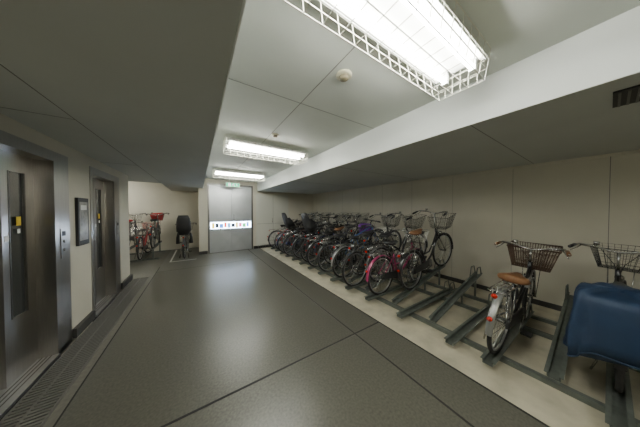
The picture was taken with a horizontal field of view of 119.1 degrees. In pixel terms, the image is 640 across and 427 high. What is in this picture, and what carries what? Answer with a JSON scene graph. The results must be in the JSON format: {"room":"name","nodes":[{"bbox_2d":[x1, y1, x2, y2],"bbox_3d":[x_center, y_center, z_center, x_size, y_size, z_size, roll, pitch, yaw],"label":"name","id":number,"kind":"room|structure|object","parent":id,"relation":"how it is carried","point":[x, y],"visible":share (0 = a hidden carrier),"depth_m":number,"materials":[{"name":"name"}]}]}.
{"room":"bicycle parking room","nodes":[
{"label":"bicycle parking room","id":0,"kind":"room"},
{"bbox_2d":[0,113,117,176],"bbox_3d":[-3.135,-0.707,2.262,0.300,0.130,2.770,-1,1,-33],"label":"wall","id":1,"kind":"structure","parent":0,"point":[9,125],"depth_m":1.75,"materials":[{"name":"paint"}]},
{"bbox_2d":[60,146,129,355],"bbox_3d":[-3.606,0.404,3.008,0.300,2.380,2.240,-1,1,-33],"label":"wall","id":2,"kind":"structure","parent":0,"point":[78,162],"depth_m":2.41,"materials":[{"name":"paint"}]},
{"bbox_2d":[0,130,71,418],"bbox_3d":[-2.670,0.430,1.607,0.302,2.120,1.130,-1,1,-33],"label":"elevator door","id":3,"kind":"structure","parent":2,"relation":"in","point":[36,303],"depth_m":1.80,"materials":[{"name":"silver metal"}]},
{"bbox_2d":[75,198,88,245],"bbox_3d":[-3.005,0.101,2.379,0.028,0.590,0.260,-1,1,-33],"label":"framed notice","id":4,"kind":"object","parent":2,"relation":"attached to","point":[81,204],"visible":1,"depth_m":2.34,"materials":[{"name":"black plastic"}]},
{"bbox_2d":[89,166,120,316],"bbox_3d":[-3.566,0.404,2.986,0.302,2.120,1.120,-1,1,-33],"label":"elevator door","id":5,"kind":"structure","parent":2,"relation":"in","point":[104,187],"depth_m":3.21,"materials":[{"name":"silver metal"}]},
{"bbox_2d":[0,0,242,191],"bbox_3d":[-3.085,-0.994,1.556,3.740,0.472,12.000,-1,1,-33],"label":"ceiling","id":6,"kind":"structure","parent":0,"point":[134,87],"depth_m":1.03,"materials":[{"name":"grey paint"}]},
{"bbox_2d":[128,181,198,252],"bbox_3d":[-6.368,0.150,6.689,3.800,2.750,0.150,-1,1,-33],"label":"wall","id":7,"kind":"structure","parent":0,"point":[144,197],"depth_m":6.98,"materials":[{"name":"paint"}]},
{"bbox_2d":[198,181,204,251],"bbox_3d":[-4.401,0.145,6.983,0.180,2.750,1.500,-1,1,-33],"label":"wall","id":8,"kind":"structure","parent":0,"point":[201,191],"depth_m":6.36,"materials":[{"name":"paint"}]},
{"bbox_2d":[203,0,245,185],"bbox_3d":[-1.105,-0.934,1.948,0.009,0.344,10.500,-1,1,-33],"label":"trim","id":9,"kind":"structure","parent":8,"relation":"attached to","point":[244,1],"depth_m":0.91,"materials":[{"name":"paint"}]},
{"bbox_2d":[205,179,207,250],"bbox_3d":[-3.924,0.104,6.487,0.080,2.850,0.150,-1,1,-33],"label":"wall","id":10,"kind":"structure","parent":0,"point":[206,198],"depth_m":6.42,"materials":[{"name":"paint"}]},
{"bbox_2d":[207,179,312,248],"bbox_3d":[-2.121,0.082,7.657,4.220,2.850,0.150,-1,1,-33],"label":"wall","id":11,"kind":"structure","parent":0,"point":[298,203],"depth_m":8.12,"materials":[{"name":"paint"}]},
{"bbox_2d":[207,183,252,253],"bbox_3d":[-3.233,0.162,6.874,1.500,2.420,0.156,-1,1,-33],"label":"door","id":12,"kind":"structure","parent":11,"relation":"in","point":[230,209],"depth_m":6.83,"materials":[{"name":"metal"}]},
{"bbox_2d":[199,243,281,254],"bbox_3d":[-2.184,1.310,7.538,4.480,0.100,0.020,-1,1,-33],"label":"baseboard","id":13,"kind":"structure","parent":11,"relation":"attached to","point":[255,247],"depth_m":7.34,"materials":[{"name":"grey"}]},
{"bbox_2d":[256,194,287,247],"bbox_3d":[-1.905,0.297,7.668,1.350,2.120,0.076,-1,1,-33],"label":"door","id":14,"kind":"structure","parent":11,"relation":"in","point":[269,208],"depth_m":7.59,"materials":[{"name":"grey paint"}]},
{"bbox_2d":[42,245,639,426],"bbox_3d":[-1.256,1.523,2.790,8.100,0.150,12.000,-1,1,-33],"label":"floor","id":15,"kind":"structure","parent":0,"point":[196,336],"depth_m":1.85,"materials":[{"name":"concrete"}]},
{"bbox_2d":[0,277,148,426],"bbox_3d":[-1.597,1.565,0.542,0.270,0.150,8.600,-1,1,-33],"label":"drain grating","id":16,"kind":"object","parent":15,"relation":"in","point":[35,407],"visible":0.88,"depth_m":1.77,"materials":[{"name":"grey metal"}]},
{"bbox_2d":[129,242,164,261],"bbox_3d":[-5.726,1.205,5.903,1.200,0.370,1.600,-1,1,-33],"label":"bicycle rack","id":17,"kind":"object","parent":15,"relation":"on","point":[152,251],"visible":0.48,"depth_m":5.87,"materials":[{"name":"metal"}]},
{"bbox_2d":[129,213,146,246],"bbox_3d":[-5.796,0.512,5.824,0.600,1.082,1.785,-1,1,-33],"label":"bicycle","id":18,"kind":"object","parent":17,"relation":"on","point":[135,227],"visible":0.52,"depth_m":6.05,"materials":[{"name":"black metal"}]},
{"bbox_2d":[129,221,159,259],"bbox_3d":[-5.538,0.794,5.897,0.626,1.095,1.778,-1,1,-33],"label":"bicycle","id":19,"kind":"object","parent":17,"relation":"on","point":[143,241],"visible":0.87,"depth_m":5.60,"materials":[{"name":"red metal"}]},
{"bbox_2d":[146,212,168,248],"bbox_3d":[-5.314,0.506,6.136,0.601,1.081,1.783,-1,1,-33],"label":"bicycle","id":20,"kind":"object","parent":17,"relation":"on","point":[155,217],"visible":1,"depth_m":6.11,"materials":[{"name":"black metal"}]},
{"bbox_2d":[175,215,196,258],"bbox_3d":[-4.472,0.714,6.274,0.601,1.341,1.791,-1,1,-31],"label":"bicycle","id":21,"kind":"object","parent":15,"relation":"on","point":[183,223],"visible":1,"depth_m":5.67,"materials":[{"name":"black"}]},
{"bbox_2d":[53,248,549,426],"bbox_3d":[-0.735,1.458,2.233,2.886,0.002,10.500,-1,1,-33],"label":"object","id":22,"kind":"structure","parent":15,"relation":"in","point":[241,388],"depth_m":1.74,"materials":[{"name":"black"}]},
{"bbox_2d":[271,237,639,426],"bbox_3d":[1.015,1.152,4.318,1.861,0.536,7.700,-1,1,-33],"label":"bicycle rack","id":23,"kind":"object","parent":15,"relation":"on","point":[618,409],"visible":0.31,"depth_m":2.22,"materials":[{"name":"grey metal"}]},
{"bbox_2d":[267,219,309,247],"bbox_3d":[-1.198,0.761,7.420,1.787,1.091,0.600,-1,0,-33],"label":"bicycle","id":24,"kind":"object","parent":23,"relation":"on","point":[274,230],"depth_m":7.08,"materials":[{"name":"black metal"}]},
{"bbox_2d":[274,227,305,249],"bbox_3d":[-0.885,0.828,7.038,1.732,0.970,0.584,-1,3,-35],"label":"bicycle","id":25,"kind":"object","parent":23,"relation":"on","point":[301,227],"depth_m":6.66,"materials":[{"name":"black metal"}]},
{"bbox_2d":[276,221,317,252],"bbox_3d":[-0.707,0.775,6.655,1.782,1.093,0.605,-1,-1,-35],"label":"bicycle","id":26,"kind":"object","parent":23,"relation":"on","point":[291,227],"depth_m":6.31,"materials":[{"name":"black metal"}]},
{"bbox_2d":[280,212,316,245],"bbox_3d":[-0.759,0.581,7.385,1.790,1.089,0.599,-15,12,-34],"label":"bicycle","id":27,"kind":"object","parent":23,"relation":"on","point":[316,212],"depth_m":7.23,"materials":[{"name":"black metal"}]},
{"bbox_2d":[281,220,327,255],"bbox_3d":[-0.422,0.787,6.199,1.789,1.083,0.598,-1,2,-36],"label":"bicycle","id":28,"kind":"object","parent":23,"relation":"on","point":[318,223],"depth_m":5.91,"materials":[{"name":"black metal"}]},
{"bbox_2d":[282,212,326,247],"bbox_3d":[-0.522,0.472,6.925,1.791,1.341,0.600,-14,10,-29],"label":"bicycle","id":29,"kind":"object","parent":23,"relation":"on","point":[288,222],"depth_m":6.51,"materials":[{"name":"black metal"}]},
{"bbox_2d":[290,212,334,250],"bbox_3d":[-0.252,0.576,6.559,1.791,1.138,0.600,-14,9,-29],"label":"bicycle","id":30,"kind":"object","parent":23,"relation":"on","point":[319,215],"depth_m":6.40,"materials":[{"name":"black metal"}]},
{"bbox_2d":[291,221,338,257],"bbox_3d":[-0.077,0.789,5.876,1.789,1.090,0.598,-1,2,-34],"label":"bicycle","id":31,"kind":"object","parent":23,"relation":"on","point":[293,245],"depth_m":5.54,"materials":[{"name":"black metal"}]},
{"bbox_2d":[299,217,340,252],"bbox_3d":[0.038,0.661,6.193,1.734,0.968,0.586,-15,11,-31],"label":"bicycle","id":32,"kind":"object","parent":23,"relation":"on","point":[322,217],"depth_m":6.24,"materials":[{"name":"black metal"}]},
{"bbox_2d":[300,226,347,261],"bbox_3d":[0.195,0.857,5.488,1.734,0.970,0.584,-1,1,-35],"label":"bicycle","id":33,"kind":"object","parent":23,"relation":"on","point":[316,229],"depth_m":5.21,"materials":[{"name":"black metal"}]},
{"bbox_2d":[301,212,351,255],"bbox_3d":[0.239,0.486,5.804,1.779,1.341,0.624,-15,10,-33],"label":"bicycle","id":34,"kind":"object","parent":23,"relation":"on","point":[309,225],"depth_m":5.36,"materials":[{"name":"black metal"}]},
{"bbox_2d":[305,221,356,266],"bbox_3d":[0.386,0.780,5.054,1.789,1.140,0.598,-1,3,-34],"label":"bicycle","id":35,"kind":"object","parent":23,"relation":"on","point":[324,233],"depth_m":4.81,"materials":[{"name":"black metal"}]},
{"bbox_2d":[313,212,359,259],"bbox_3d":[0.554,0.616,5.407,1.791,1.086,0.601,-15,11,-33],"label":"bicycle","id":36,"kind":"object","parent":23,"relation":"on","point":[328,227],"depth_m":5.25,"materials":[{"name":"black metal"}]},
{"bbox_2d":[316,223,374,271],"bbox_3d":[0.678,0.811,4.653,1.790,1.093,0.600,-1,2,-30],"label":"bicycle","id":37,"kind":"object","parent":23,"relation":"on","point":[360,229],"depth_m":4.43,"materials":[{"name":"black metal"}]},
{"bbox_2d":[321,213,371,263],"bbox_3d":[0.763,0.616,4.980,1.789,1.123,0.598,-15,8,-31],"label":"bicycle","id":38,"kind":"object","parent":23,"relation":"on","point":[339,229],"depth_m":4.82,"materials":[{"name":"black metal"}]},
{"bbox_2d":[335,218,385,268],"bbox_3d":[1.035,0.695,4.573,1.740,0.982,0.590,-14,10,-30],"label":"bicycle","id":39,"kind":"object","parent":23,"relation":"on","point":[351,226],"depth_m":4.43,"materials":[{"name":"black metal"}]},
{"bbox_2d":[330,224,393,277],"bbox_3d":[0.966,0.816,4.287,1.779,1.094,0.622,-1,3,-32],"label":"bicycle","id":40,"kind":"object","parent":23,"relation":"on","point":[353,238],"depth_m":4.05,"materials":[{"name":"metal"}]},
{"bbox_2d":[342,231,401,286],"bbox_3d":[1.110,0.886,3.844,1.733,0.972,0.582,-1,1,-35],"label":"bicycle","id":41,"kind":"object","parent":23,"relation":"on","point":[364,236],"depth_m":3.62,"materials":[{"name":"black metal"}]},
{"bbox_2d":[348,212,401,275],"bbox_3d":[1.287,0.621,4.175,1.790,1.144,0.600,-15,12,-32],"label":"bicycle","id":42,"kind":"object","parent":23,"relation":"on","point":[362,244],"depth_m":4.03,"materials":[{"name":"black metal"}]},
{"bbox_2d":[364,211,427,281],"bbox_3d":[1.531,0.614,3.822,1.779,1.164,0.616,-14,8,-29],"label":"bicycle","id":43,"kind":"object","parent":23,"relation":"on","point":[385,235],"depth_m":3.71,"materials":[{"name":"metal"}]},
{"bbox_2d":[365,228,429,294],"bbox_3d":[1.495,0.838,3.470,1.789,1.083,0.598,-1,1,-33],"label":"bicycle","id":44,"kind":"object","parent":23,"relation":"on","point":[393,274],"depth_m":3.28,"materials":[{"name":"metal"}]},
{"bbox_2d":[397,208,455,289],"bbox_3d":[1.930,0.573,3.426,1.790,1.209,0.599,-15,9,-32],"label":"bicycle","id":45,"kind":"object","parent":23,"relation":"on","point":[425,265],"depth_m":3.30,"materials":[{"name":"black metal"}]},
{"bbox_2d":[483,239,571,354],"bbox_3d":[2.292,0.879,2.151,1.790,1.054,0.600,-1,5,-32],"label":"bicycle","id":46,"kind":"object","parent":23,"relation":"on","point":[518,280],"depth_m":2.05,"materials":[{"name":"silver metal"}]},
{"bbox_2d":[563,241,639,392],"bbox_3d":[2.844,0.866,1.810,1.854,1.090,0.603,-1,1,-33],"label":"bicycle","id":47,"kind":"object","parent":23,"relation":"on","point":[603,324],"depth_m":1.40,"materials":[{"name":"blue plastic"}]},
{"bbox_2d":[205,0,639,181],"bbox_3d":[-0.349,-1.180,2.435,1.810,0.132,10.500,-1,1,-33],"label":"ceiling","id":48,"kind":"structure","parent":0,"point":[282,80],"depth_m":1.44,"materials":[{"name":"grey paint"}]},
{"bbox_2d":[225,179,239,186],"bbox_3d":[-2.954,-1.044,6.367,0.440,0.290,0.053,-1,1,-33],"label":"emergency exit sign","id":49,"kind":"object","parent":48,"relation":"attached to","point":[227,184],"visible":0.98,"depth_m":6.33,"materials":[{"name":"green plastic"}]},
{"bbox_2d":[213,168,265,180],"bbox_3d":[-2.222,-1.067,5.239,1.324,0.202,0.344,-1,1,-33],"label":"lamp","id":50,"kind":"object","parent":48,"relation":"attached to","point":[222,172],"visible":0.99,"depth_m":5.19,"materials":[{"name":"white metal"}]},
{"bbox_2d":[223,134,307,164],"bbox_3d":[-0.861,-1.028,3.143,1.324,0.202,0.344,-1,1,-33],"label":"lamp","id":51,"kind":"object","parent":48,"relation":"attached to","point":[233,143],"visible":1,"depth_m":3.06,"materials":[{"name":"white metal"}]},
{"bbox_2d":[336,69,351,81],"bbox_3d":[0.190,-1.077,1.487,0.124,0.042,0.124,-1,1,-33],"label":"smoke detector","id":52,"kind":"object","parent":48,"relation":"attached to","point":[343,75],"visible":1,"depth_m":1.46,"materials":[{"name":"beige plastic"}]},
{"bbox_2d":[282,0,490,100],"bbox_3d":[0.473,-0.988,1.016,1.324,0.202,0.344,-1,1,-33],"label":"lamp","id":53,"kind":"object","parent":48,"relation":"attached to","point":[424,34],"visible":1,"depth_m":1.05,"materials":[{"name":"white metal"}]},
{"bbox_2d":[257,6,639,190],"bbox_3d":[0.415,-0.952,2.935,0.012,0.346,10.500,-1,1,-33],"label":"fascia","id":54,"kind":"object","parent":48,"relation":"attached to","point":[608,51],"visible":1,"depth_m":1.38,"materials":[{"name":"paint"}]},
{"bbox_2d":[261,73,639,193],"bbox_3d":[1.484,-1.032,3.628,2.538,0.472,10.500,-1,1,-33],"label":"ceiling soffit","id":55,"kind":"structure","parent":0,"point":[584,123],"depth_m":2.10,"materials":[{"name":"grey paint"}]},
{"bbox_2d":[612,84,639,107],"bbox_3d":[2.019,-0.742,1.119,0.300,0.018,0.300,-1,1,-33],"label":"ceiling vent","id":56,"kind":"object","parent":55,"relation":"in","point":[629,95],"depth_m":1.19,"materials":[{"name":"black metal"}]},
{"bbox_2d":[313,153,639,305],"bbox_3d":[2.570,0.142,4.444,0.152,2.850,10.650,-1,1,-33],"label":"wall","id":57,"kind":"structure","parent":0,"point":[587,201],"depth_m":3.10,"materials":[{"name":"paint"}]},
{"bbox_2d":[350,251,561,310],"bbox_3d":[2.548,1.379,4.352,0.015,0.080,10.480,-1,1,-33],"label":"baseboard","id":58,"kind":"structure","parent":57,"relation":"attached to","point":[534,301],"depth_m":3.47,"materials":[{"name":"grey"}]},
{"bbox_2d":[313,149,639,194],"bbox_3d":[2.541,-0.793,4.307,0.030,0.035,10.480,-1,1,-33],"label":"trim","id":59,"kind":"structure","parent":57,"relation":"attached to","point":[631,151],"depth_m":3.10,"materials":[{"name":"paint"}]},
{"bbox_3d":[-0.956,0.480,-1.071,0.300,2.380,5.230,-1,1,-33],"label":"wall","id":60,"kind":"structure","parent":0,"visible":0},
{"bbox_2d":[72,274,132,338],"bbox_3d":[-1.869,1.438,0.384,0.335,0.110,8.635,-1,1,-33],"label":"baseboard","id":61,"kind":"structure","parent":60,"relation":"attached to","point":[79,328],"depth_m":2.42,"materials":[{"name":"grey"}]}
]}

